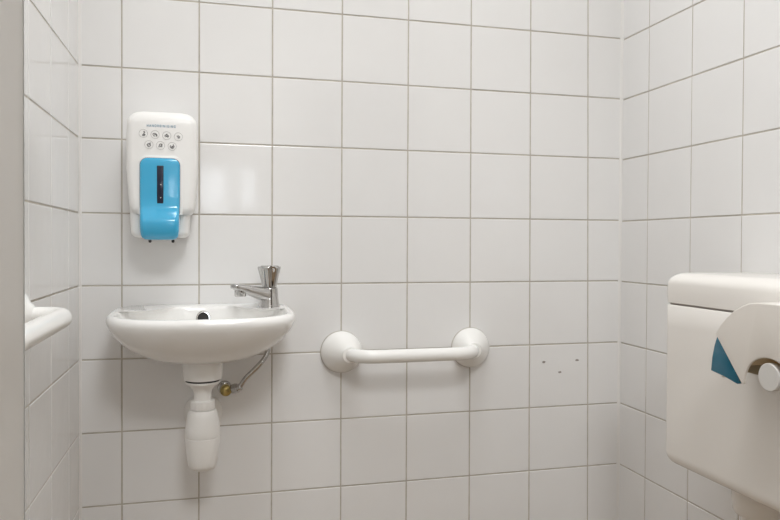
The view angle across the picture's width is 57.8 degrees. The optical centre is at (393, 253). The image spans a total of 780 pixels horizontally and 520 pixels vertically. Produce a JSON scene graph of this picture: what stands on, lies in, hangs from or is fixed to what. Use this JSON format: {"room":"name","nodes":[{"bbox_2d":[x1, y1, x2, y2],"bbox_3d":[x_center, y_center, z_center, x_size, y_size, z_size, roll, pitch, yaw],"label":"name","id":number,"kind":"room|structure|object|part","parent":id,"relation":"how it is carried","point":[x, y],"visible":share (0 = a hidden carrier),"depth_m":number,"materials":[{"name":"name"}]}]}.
{"room":"public restroom","nodes":[
{"label":"public restroom","id":0,"kind":"room"},
{"bbox_2d":[24,0,78,519],"bbox_3d":[-0.520,-0.286,0.794,0.100,2.500,1.250,0,1,-14],"label":"wall","id":1,"kind":"structure","parent":0,"point":[51,177],"depth_m":1.18,"materials":[{"name":"white tile"}]},
{"bbox_2d":[25,293,71,350],"bbox_3d":[-0.441,0.089,0.832,0.074,0.072,0.372,0,1,-14],"label":"grab bar","id":2,"kind":"object","parent":1,"relation":"attached to","point":[41,323],"visible":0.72,"depth_m":0.86,"materials":[{"name":"white plastic"}]},
{"bbox_2d":[81,0,620,519],"bbox_3d":[-0.049,-0.295,1.612,1.322,2.500,0.101,0,1,-14],"label":"wall","id":3,"kind":"structure","parent":0,"point":[415,174],"depth_m":1.57,"materials":[{"name":"white tile"}]},
{"bbox_2d":[78,0,81,519],"bbox_3d":[-0.627,-0.295,1.410,0.007,2.500,0.007,0,1,-14],"label":"trim","id":4,"kind":"structure","parent":3,"relation":"attached to","point":[79,1],"depth_m":1.42,"materials":[{"name":"white"}]},
{"bbox_2d":[126,111,197,242],"bbox_3d":[-0.455,-0.148,1.396,0.132,0.254,0.113,0,1,-14],"label":"soap dispenser","id":5,"kind":"object","parent":3,"relation":"attached to","point":[162,147],"visible":1,"depth_m":1.36,"materials":[{"name":"white plastic"}]},
{"bbox_3d":[-0.449,-0.105,1.359,0.073,0.157,0.037,0,1,-14],"label":"push lever","id":6,"kind":"part","parent":5,"relation":"part of","materials":[{"name":"blue plastic"}]},
{"bbox_2d":[106,303,294,382],"bbox_3d":[-0.365,0.177,1.360,0.351,0.139,0.244,0,1,-14],"label":"basin","id":7,"kind":"object","parent":3,"relation":"attached to","point":[201,338],"visible":0.97,"depth_m":1.28,"materials":[{"name":"white ceramic"}]},
{"bbox_2d":[230,349,269,393],"bbox_3d":[-0.295,0.238,1.460,0.082,0.103,0.022,0,1,-6],"label":"supply hose","id":8,"kind":"object","parent":7,"relation":"attached to","point":[235,388],"visible":0.88,"depth_m":1.45,"materials":[{"name":"silver metal"}]},
{"bbox_2d":[230,265,280,307],"bbox_3d":[-0.280,0.068,1.432,0.111,0.087,0.048,0,1,-34],"label":"tap","id":9,"kind":"object","parent":7,"relation":"on","point":[267,294],"visible":0.99,"depth_m":1.43,"materials":[{"name":"silver metal"}]},
{"bbox_3d":[-0.284,0.080,1.422,0.090,0.041,0.031,0,1,-43],"label":"spout","id":10,"kind":"part","parent":9,"relation":"part of","materials":[{"name":"silver metal"}]},
{"bbox_3d":[-0.255,0.048,1.449,0.048,0.044,0.048,0,1,-14],"label":"handle","id":11,"kind":"part","parent":9,"relation":"part of","materials":[{"name":"silver metal"}]},
{"bbox_2d":[184,380,221,471],"bbox_3d":[-0.382,0.334,1.415,0.078,0.176,0.133,0,1,-14],"label":"trap","id":12,"kind":"object","parent":3,"relation":"attached to","point":[203,411],"visible":0.93,"depth_m":1.36,"materials":[{"name":"white plastic"}]},
{"bbox_2d":[217,380,230,395],"bbox_3d":[-0.351,0.283,1.470,0.029,0.029,0.040,0,1,-14],"label":"water valve","id":13,"kind":"object","parent":3,"relation":"attached to","point":[223,387],"visible":0.93,"depth_m":1.46,"materials":[{"name":"gold metal"}]},
{"bbox_2d":[320,327,489,372],"bbox_3d":[0.043,0.217,1.541,0.394,0.093,0.100,0,1,-14],"label":"grab bar","id":14,"kind":"object","parent":3,"relation":"attached to","point":[340,351],"visible":1,"depth_m":1.51,"materials":[{"name":"white plastic"}]},
{"bbox_3d":[0.048,0.217,1.524,0.307,0.028,0.066,0,1,-14],"label":"rail","id":15,"kind":"part","parent":14,"relation":"part of","materials":[{"name":"white plastic"}]},
{"bbox_2d":[616,0,623,519],"bbox_3d":[0.553,-0.293,1.715,0.007,2.500,0.007,0,1,-14],"label":"trim","id":16,"kind":"structure","parent":3,"relation":"attached to","point":[622,1],"depth_m":1.72,"materials":[{"name":"white"}]},
{"bbox_2d":[619,0,779,519],"bbox_3d":[0.758,-0.284,1.124,0.101,2.500,1.250,0,1,-14],"label":"wall","id":17,"kind":"structure","parent":0,"point":[701,141],"depth_m":1.49,"materials":[{"name":"white tile"}]},
{"bbox_2d":[666,272,779,519],"bbox_3d":[0.622,0.329,1.110,0.169,0.583,0.404,0,1,-14],"label":"cistern","id":18,"kind":"object","parent":17,"relation":"attached to","point":[724,431],"visible":0.94,"depth_m":1.15,"materials":[{"name":"white plastic"}]},
{"bbox_3d":[0.624,0.064,1.106,0.169,0.054,0.404,0,1,-14],"label":"lid","id":19,"kind":"part","parent":18,"relation":"part of","materials":[{"name":"white plastic"}]},
{"bbox_2d":[711,302,779,391],"bbox_3d":[0.538,0.128,0.960,0.070,0.121,0.238,0,1,-14],"label":"dispenser","id":20,"kind":"object","parent":18,"relation":"attached to","point":[748,339],"visible":1,"depth_m":0.98,"materials":[{"name":"warm white plastic"},{"name":"teal blue plastic"},{"name":"light grey plastic"}]},
{"bbox_2d":[752,358,775,364],"bbox_3d":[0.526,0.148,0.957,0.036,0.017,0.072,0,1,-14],"label":"toilet paper roll","id":21,"kind":"object","parent":20,"relation":"attached to","point":[755,361],"depth_m":0.98,"materials":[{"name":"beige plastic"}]},
{"bbox_3d":[0.289,-0.275,0.301,1.422,2.500,0.110,0,1,-14],"label":"wall","id":22,"kind":"structure","parent":0,"visible":0},
{"bbox_2d":[0,0,24,519],"bbox_3d":[0.325,-0.085,0.306,1.051,2.123,0.124,0,1,-14],"label":"door","id":23,"kind":"structure","parent":22,"relation":"in","point":[12,189],"depth_m":0.24,"materials":[{"name":"paint"}]}
]}

